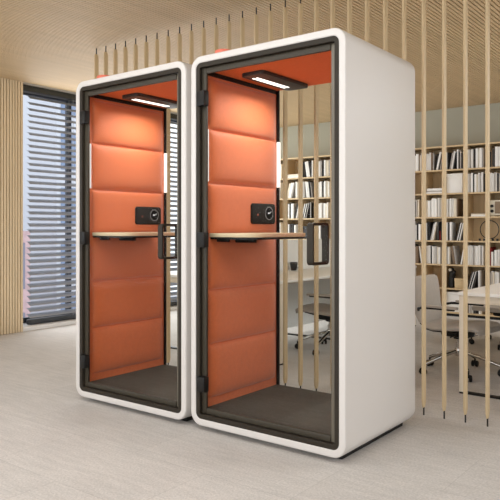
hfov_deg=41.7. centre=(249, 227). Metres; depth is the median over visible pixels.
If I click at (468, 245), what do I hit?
book
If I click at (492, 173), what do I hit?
book
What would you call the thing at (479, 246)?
book
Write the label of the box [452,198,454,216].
book
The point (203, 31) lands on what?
batten
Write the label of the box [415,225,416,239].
book
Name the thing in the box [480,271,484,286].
book
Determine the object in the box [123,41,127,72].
batten
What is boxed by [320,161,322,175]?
book
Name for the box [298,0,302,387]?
batten
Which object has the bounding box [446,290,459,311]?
storage box
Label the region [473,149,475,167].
book
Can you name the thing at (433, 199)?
book
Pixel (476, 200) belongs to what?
bookcase
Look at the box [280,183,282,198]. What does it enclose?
book
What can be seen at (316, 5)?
batten
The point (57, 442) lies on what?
floor
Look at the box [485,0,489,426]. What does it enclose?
batten
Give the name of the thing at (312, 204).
book
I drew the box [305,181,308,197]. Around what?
book
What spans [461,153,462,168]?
book
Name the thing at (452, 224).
book
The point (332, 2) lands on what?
batten
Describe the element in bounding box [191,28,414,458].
booth
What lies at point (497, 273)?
book
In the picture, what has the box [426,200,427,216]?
book
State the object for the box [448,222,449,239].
book
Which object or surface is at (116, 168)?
cushion
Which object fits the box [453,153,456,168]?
book
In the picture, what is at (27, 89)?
blind
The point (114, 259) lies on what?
cushion
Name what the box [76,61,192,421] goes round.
booth
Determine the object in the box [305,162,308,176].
book
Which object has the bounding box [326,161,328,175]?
book
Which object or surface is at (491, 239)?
ring ornament
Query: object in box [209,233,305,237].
countertop
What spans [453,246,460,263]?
book
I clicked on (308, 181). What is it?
book
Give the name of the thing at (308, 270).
desk
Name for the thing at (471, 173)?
book
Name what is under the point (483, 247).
book
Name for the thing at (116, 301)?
cushion
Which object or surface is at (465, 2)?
batten
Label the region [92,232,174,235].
countertop
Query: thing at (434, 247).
book
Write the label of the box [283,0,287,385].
batten
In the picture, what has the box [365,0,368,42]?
batten
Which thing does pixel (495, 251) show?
book
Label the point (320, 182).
book
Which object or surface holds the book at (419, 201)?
on the bookcase at (418, 174)
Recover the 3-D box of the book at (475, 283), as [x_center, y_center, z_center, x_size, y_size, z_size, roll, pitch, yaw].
[3.057,0.700,8.827,0.087,0.237,0.192,0,0,37]
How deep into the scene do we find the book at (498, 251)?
8.57 m
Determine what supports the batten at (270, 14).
on the floor
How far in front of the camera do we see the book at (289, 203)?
10.56 m
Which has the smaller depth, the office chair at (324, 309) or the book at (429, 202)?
the office chair at (324, 309)
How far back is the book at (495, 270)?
8.63 m
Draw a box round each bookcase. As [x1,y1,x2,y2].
[280,155,329,239]
[415,148,421,275]
[426,142,499,319]
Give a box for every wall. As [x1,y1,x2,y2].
[0,77,176,114]
[280,103,499,158]
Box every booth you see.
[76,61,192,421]
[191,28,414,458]
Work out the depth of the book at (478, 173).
8.72 m
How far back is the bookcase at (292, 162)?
10.54 m
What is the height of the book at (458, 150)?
0.262 m
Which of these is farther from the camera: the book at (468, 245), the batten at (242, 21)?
the book at (468, 245)
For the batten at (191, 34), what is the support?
on the floor
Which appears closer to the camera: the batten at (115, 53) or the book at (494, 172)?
the batten at (115, 53)
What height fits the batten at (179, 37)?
2.890 m
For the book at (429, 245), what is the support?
on the bookcase at (476, 200)
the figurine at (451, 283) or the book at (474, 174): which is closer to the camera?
the book at (474, 174)
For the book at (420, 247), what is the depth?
9.23 m
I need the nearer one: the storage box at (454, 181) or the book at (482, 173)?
the book at (482, 173)
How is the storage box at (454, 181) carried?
on the bookcase at (476, 200)
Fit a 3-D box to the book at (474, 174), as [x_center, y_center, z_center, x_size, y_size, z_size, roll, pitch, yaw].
[3.056,-0.598,8.813,0.026,0.240,0.176,0,0,37]
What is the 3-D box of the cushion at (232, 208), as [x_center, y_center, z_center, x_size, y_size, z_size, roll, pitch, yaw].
[-0.030,-0.113,4.250,0.030,0.317,0.696,0,0,38]
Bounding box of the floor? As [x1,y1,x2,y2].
[0,310,499,499]
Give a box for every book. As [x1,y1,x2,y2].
[280,164,282,178]
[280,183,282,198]
[280,222,282,232]
[289,203,296,217]
[291,183,295,197]
[293,203,296,217]
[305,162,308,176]
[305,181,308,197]
[306,203,309,217]
[308,181,313,197]
[310,182,312,197]
[311,203,313,217]
[312,160,313,176]
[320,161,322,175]
[320,182,321,196]
[320,203,321,217]
[322,181,323,196]
[322,203,323,217]
[324,160,328,175]
[324,181,326,196]
[324,203,326,217]
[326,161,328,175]
[327,202,329,217]
[328,181,329,196]
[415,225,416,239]
[415,246,420,262]
[416,154,418,170]
[417,223,421,239]
[418,200,421,216]
[419,224,421,239]
[419,246,421,262]
[426,154,427,170]
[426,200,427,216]
[426,246,428,262]
[427,188,441,190]
[427,222,434,239]
[428,201,430,216]
[429,153,430,169]
[429,245,435,263]
[431,153,432,169]
[432,198,436,216]
[432,246,435,263]
[433,153,437,169]
[433,222,436,239]
[434,247,435,263]
[435,199,437,216]
[436,152,441,169]
[437,222,441,239]
[438,198,440,216]
[438,247,440,263]
[446,199,447,216]
[446,222,447,239]
[447,152,451,168]
[448,199,449,216]
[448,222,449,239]
[449,246,452,263]
[450,199,451,216]
[450,222,455,239]
[451,151,456,168]
[451,247,454,263]
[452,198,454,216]
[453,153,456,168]
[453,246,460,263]
[454,199,456,216]
[457,149,461,168]
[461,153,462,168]
[468,150,469,167]
[468,174,469,191]
[468,245,469,264]
[470,245,475,264]
[471,149,472,167]
[471,173,475,191]
[472,271,477,288]
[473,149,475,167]
[474,174,475,191]
[474,246,475,264]
[476,148,478,167]
[476,174,477,191]
[476,246,477,264]
[478,173,479,191]
[478,245,484,264]
[478,270,483,286]
[479,148,481,167]
[480,247,481,264]
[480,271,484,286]
[481,172,484,191]
[482,148,484,166]
[482,246,484,264]
[483,174,484,191]
[490,173,491,191]
[490,247,495,265]
[491,252,493,265]
[491,270,497,284]
[492,148,494,166]
[492,173,493,191]
[494,172,495,191]
[494,250,496,265]
[495,147,497,166]
[496,272,498,283]
[497,173,498,190]
[497,250,499,265]
[498,147,499,165]
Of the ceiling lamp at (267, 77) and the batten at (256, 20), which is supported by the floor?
the batten at (256, 20)
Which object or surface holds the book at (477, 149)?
on the bookcase at (476, 200)
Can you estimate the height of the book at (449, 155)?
0.232 m
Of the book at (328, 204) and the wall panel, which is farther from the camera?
the book at (328, 204)
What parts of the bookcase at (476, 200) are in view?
shelf, shelf, shelf, shelf, shelf, shelf, shelf, shelf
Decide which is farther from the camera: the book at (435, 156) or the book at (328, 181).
the book at (328, 181)
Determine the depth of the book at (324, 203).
10.17 m
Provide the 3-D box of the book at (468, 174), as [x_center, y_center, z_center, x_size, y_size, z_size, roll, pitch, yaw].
[2.995,-0.603,8.891,0.036,0.250,0.205,0,0,37]
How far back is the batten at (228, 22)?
5.19 m
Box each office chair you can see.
[295,293,329,354]
[415,274,499,381]
[468,305,499,349]
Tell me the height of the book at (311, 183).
0.241 m
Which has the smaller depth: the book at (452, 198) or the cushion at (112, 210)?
the cushion at (112, 210)
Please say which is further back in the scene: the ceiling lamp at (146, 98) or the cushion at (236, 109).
the ceiling lamp at (146, 98)
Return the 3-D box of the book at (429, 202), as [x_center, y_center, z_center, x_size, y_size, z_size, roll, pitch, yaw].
[2.554,-0.268,9.215,0.034,0.228,0.203,0,0,37]
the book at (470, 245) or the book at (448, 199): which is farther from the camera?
the book at (448, 199)
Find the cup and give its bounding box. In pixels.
[290,262,297,269]
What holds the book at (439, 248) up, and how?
on the bookcase at (476, 200)
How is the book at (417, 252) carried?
on the bookcase at (418, 174)
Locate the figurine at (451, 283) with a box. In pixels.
[448,267,455,287]
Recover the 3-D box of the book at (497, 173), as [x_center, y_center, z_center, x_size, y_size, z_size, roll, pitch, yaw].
[3.298,-0.597,8.648,0.026,0.238,0.202,0,0,37]
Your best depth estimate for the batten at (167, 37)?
5.59 m
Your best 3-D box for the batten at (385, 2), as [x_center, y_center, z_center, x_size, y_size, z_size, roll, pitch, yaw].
[0.902,-0.245,4.374,0.014,2.890,0.044,0,0,37]
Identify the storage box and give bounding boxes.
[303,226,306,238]
[446,173,462,192]
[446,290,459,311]
[454,278,462,288]
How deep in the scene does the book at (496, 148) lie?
8.57 m
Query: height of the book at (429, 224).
0.255 m
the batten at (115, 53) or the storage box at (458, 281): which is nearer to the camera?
the batten at (115, 53)
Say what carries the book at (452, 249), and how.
on the bookcase at (476, 200)
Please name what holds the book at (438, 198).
on the bookcase at (476, 200)
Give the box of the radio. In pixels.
[490,200,499,215]
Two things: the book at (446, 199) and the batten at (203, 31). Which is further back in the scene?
the book at (446, 199)
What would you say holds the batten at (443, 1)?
on the floor
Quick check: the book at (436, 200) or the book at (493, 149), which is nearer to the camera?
the book at (493, 149)
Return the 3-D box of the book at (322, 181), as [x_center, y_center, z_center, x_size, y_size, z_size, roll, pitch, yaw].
[1.182,-0.603,10.264,0.022,0.250,0.174,0,0,37]
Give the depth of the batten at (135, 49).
5.84 m
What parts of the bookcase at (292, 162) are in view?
shelf, shelf, shelf, shelf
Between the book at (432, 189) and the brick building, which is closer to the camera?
the book at (432, 189)
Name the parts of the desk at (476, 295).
leg, foot rail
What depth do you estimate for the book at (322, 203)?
10.20 m
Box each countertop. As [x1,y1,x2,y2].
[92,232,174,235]
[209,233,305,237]
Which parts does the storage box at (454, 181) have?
lid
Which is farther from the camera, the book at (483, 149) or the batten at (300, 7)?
the book at (483, 149)
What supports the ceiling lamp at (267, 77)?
attached to the booth at (236, 388)
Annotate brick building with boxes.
[23,231,29,316]
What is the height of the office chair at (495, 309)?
0.796 m
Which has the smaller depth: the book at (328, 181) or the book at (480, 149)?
the book at (480, 149)
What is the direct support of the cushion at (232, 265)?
on the booth at (236, 388)
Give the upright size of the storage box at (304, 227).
0.200 m
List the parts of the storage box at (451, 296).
lid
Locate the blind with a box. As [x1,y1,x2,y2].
[23,85,176,324]
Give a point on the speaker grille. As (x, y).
(497, 203)
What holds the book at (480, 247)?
on the bookcase at (476, 200)
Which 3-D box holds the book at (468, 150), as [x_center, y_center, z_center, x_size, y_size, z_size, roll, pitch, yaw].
[2.986,-0.927,8.881,0.034,0.250,0.182,0,0,37]
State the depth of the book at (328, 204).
10.13 m
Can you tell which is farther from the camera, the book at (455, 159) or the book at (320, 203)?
the book at (320, 203)
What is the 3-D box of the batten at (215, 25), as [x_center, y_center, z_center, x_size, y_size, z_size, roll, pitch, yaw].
[-0.272,-0.245,5.274,0.014,2.890,0.044,0,0,37]
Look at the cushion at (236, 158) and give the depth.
4.20 m
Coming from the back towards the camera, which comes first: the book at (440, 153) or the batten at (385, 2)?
the book at (440, 153)
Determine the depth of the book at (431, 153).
9.12 m
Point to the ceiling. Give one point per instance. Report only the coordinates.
(48, 43)
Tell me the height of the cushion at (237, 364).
0.320 m
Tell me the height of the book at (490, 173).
0.248 m
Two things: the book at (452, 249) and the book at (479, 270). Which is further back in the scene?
the book at (452, 249)
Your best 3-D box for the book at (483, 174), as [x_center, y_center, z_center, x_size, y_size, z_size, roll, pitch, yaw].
[3.155,-0.598,8.762,0.014,0.240,0.192,0,0,37]
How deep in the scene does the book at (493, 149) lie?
8.60 m
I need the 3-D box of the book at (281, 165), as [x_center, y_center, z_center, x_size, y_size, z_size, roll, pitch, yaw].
[0.561,-0.918,10.742,0.030,0.232,0.197,0,0,37]
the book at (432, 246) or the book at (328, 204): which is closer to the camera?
the book at (432, 246)
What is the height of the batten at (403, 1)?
2.890 m
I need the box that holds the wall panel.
[0,78,22,334]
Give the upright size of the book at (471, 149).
0.252 m
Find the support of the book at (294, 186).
on the bookcase at (292, 162)
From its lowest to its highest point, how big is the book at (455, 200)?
0.246 m
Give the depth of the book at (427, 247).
9.16 m
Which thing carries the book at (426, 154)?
on the bookcase at (476, 200)
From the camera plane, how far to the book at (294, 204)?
10.53 m
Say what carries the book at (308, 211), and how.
on the bookcase at (292, 162)
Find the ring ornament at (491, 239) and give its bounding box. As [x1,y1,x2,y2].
[479,220,499,240]
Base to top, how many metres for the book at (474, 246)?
0.255 m
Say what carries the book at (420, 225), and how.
on the bookcase at (418, 174)
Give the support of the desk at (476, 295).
on the floor
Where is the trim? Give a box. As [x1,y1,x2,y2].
[23,305,176,331]
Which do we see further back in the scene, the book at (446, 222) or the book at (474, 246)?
the book at (446, 222)
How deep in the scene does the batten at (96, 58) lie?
6.17 m
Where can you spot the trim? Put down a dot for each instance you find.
(26, 327)
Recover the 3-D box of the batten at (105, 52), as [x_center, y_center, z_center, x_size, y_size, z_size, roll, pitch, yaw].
[-1.339,-0.245,6.093,0.014,2.890,0.044,0,0,37]
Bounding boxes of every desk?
[170,239,416,364]
[458,283,499,399]
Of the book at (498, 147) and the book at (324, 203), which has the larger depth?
the book at (324, 203)
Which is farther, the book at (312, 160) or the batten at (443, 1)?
the book at (312, 160)
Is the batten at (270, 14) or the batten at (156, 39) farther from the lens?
the batten at (156, 39)
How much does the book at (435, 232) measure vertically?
0.252 m
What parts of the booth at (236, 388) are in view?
wall panel, control panel, door frame, rail, rail, ceiling panel, handle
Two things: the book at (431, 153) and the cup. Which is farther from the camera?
the book at (431, 153)
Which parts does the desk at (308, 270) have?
leg, foot rail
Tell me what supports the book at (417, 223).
on the bookcase at (418, 174)
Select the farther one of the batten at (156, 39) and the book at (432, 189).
the book at (432, 189)
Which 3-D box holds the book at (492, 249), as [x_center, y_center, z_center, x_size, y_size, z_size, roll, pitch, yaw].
[3.222,0.374,8.716,0.024,0.240,0.201,0,0,37]
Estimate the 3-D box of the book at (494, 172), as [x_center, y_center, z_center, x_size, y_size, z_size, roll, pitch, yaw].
[3.260,-0.604,8.668,0.020,0.252,0.172,0,0,37]
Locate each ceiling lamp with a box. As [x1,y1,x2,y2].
[122,93,176,108]
[242,70,307,90]
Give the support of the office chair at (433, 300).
on the floor
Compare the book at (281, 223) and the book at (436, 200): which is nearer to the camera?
the book at (436, 200)
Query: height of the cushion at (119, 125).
0.307 m
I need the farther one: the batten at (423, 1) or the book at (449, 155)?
the book at (449, 155)
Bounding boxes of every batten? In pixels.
[94,48,98,78]
[104,46,107,74]
[113,43,117,74]
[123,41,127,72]
[133,38,137,70]
[144,36,147,67]
[155,33,158,65]
[166,30,169,364]
[177,27,181,61]
[189,24,193,64]
[201,21,205,55]
[214,18,217,52]
[227,14,230,49]
[240,11,244,47]
[254,7,258,44]
[268,4,272,41]
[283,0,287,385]
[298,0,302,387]
[314,0,318,390]
[330,0,334,387]
[347,0,351,33]
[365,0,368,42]
[383,0,387,51]
[402,0,405,59]
[422,0,425,414]
[442,0,445,418]
[463,0,467,422]
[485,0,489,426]
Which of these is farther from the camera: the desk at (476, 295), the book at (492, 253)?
the book at (492, 253)
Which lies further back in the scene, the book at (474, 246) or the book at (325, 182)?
the book at (325, 182)
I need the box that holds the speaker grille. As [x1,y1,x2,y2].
[495,201,499,213]
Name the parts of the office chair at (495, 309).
seat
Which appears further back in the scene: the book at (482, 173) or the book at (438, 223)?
the book at (438, 223)
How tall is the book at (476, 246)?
0.250 m
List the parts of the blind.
rail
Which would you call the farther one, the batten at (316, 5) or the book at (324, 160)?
the book at (324, 160)
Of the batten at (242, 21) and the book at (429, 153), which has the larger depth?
the book at (429, 153)
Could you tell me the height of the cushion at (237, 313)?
0.322 m
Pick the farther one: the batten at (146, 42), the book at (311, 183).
the book at (311, 183)
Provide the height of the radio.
0.214 m
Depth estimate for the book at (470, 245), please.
8.79 m
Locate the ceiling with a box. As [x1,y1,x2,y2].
[0,0,499,127]
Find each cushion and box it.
[92,100,161,151]
[92,144,161,192]
[92,190,161,231]
[92,236,161,280]
[92,277,161,326]
[92,318,161,373]
[208,78,274,139]
[208,184,274,233]
[208,237,274,289]
[208,284,274,343]
[208,332,274,397]
[209,130,274,186]
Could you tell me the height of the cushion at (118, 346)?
0.320 m
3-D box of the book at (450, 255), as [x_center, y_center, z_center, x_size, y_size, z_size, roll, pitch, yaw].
[2.788,0.374,9.040,0.014,0.240,0.192,0,0,37]
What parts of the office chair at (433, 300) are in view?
backrest, armrest, leg, leg, armrest, seat, leg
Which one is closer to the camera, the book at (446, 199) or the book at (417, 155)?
the book at (446, 199)
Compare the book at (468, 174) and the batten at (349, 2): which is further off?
the book at (468, 174)
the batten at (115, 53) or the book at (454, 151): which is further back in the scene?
the book at (454, 151)
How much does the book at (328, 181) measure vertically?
0.240 m
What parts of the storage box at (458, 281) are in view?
lid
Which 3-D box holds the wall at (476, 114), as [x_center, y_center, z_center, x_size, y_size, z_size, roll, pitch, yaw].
[4.125,-0.295,8.358,10.780,2.990,0.150,0,0,37]
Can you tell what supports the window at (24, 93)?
in the wall at (24, 83)
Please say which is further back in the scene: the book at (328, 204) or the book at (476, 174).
the book at (328, 204)
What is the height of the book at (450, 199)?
0.248 m
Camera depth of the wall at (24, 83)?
7.96 m
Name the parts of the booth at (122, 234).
wall panel, rail, rail, ceiling panel, control panel, handle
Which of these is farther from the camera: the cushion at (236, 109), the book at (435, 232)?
the book at (435, 232)
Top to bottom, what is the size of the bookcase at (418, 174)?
2.325 m
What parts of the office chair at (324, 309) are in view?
leg, seat, leg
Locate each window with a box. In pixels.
[23,92,176,322]

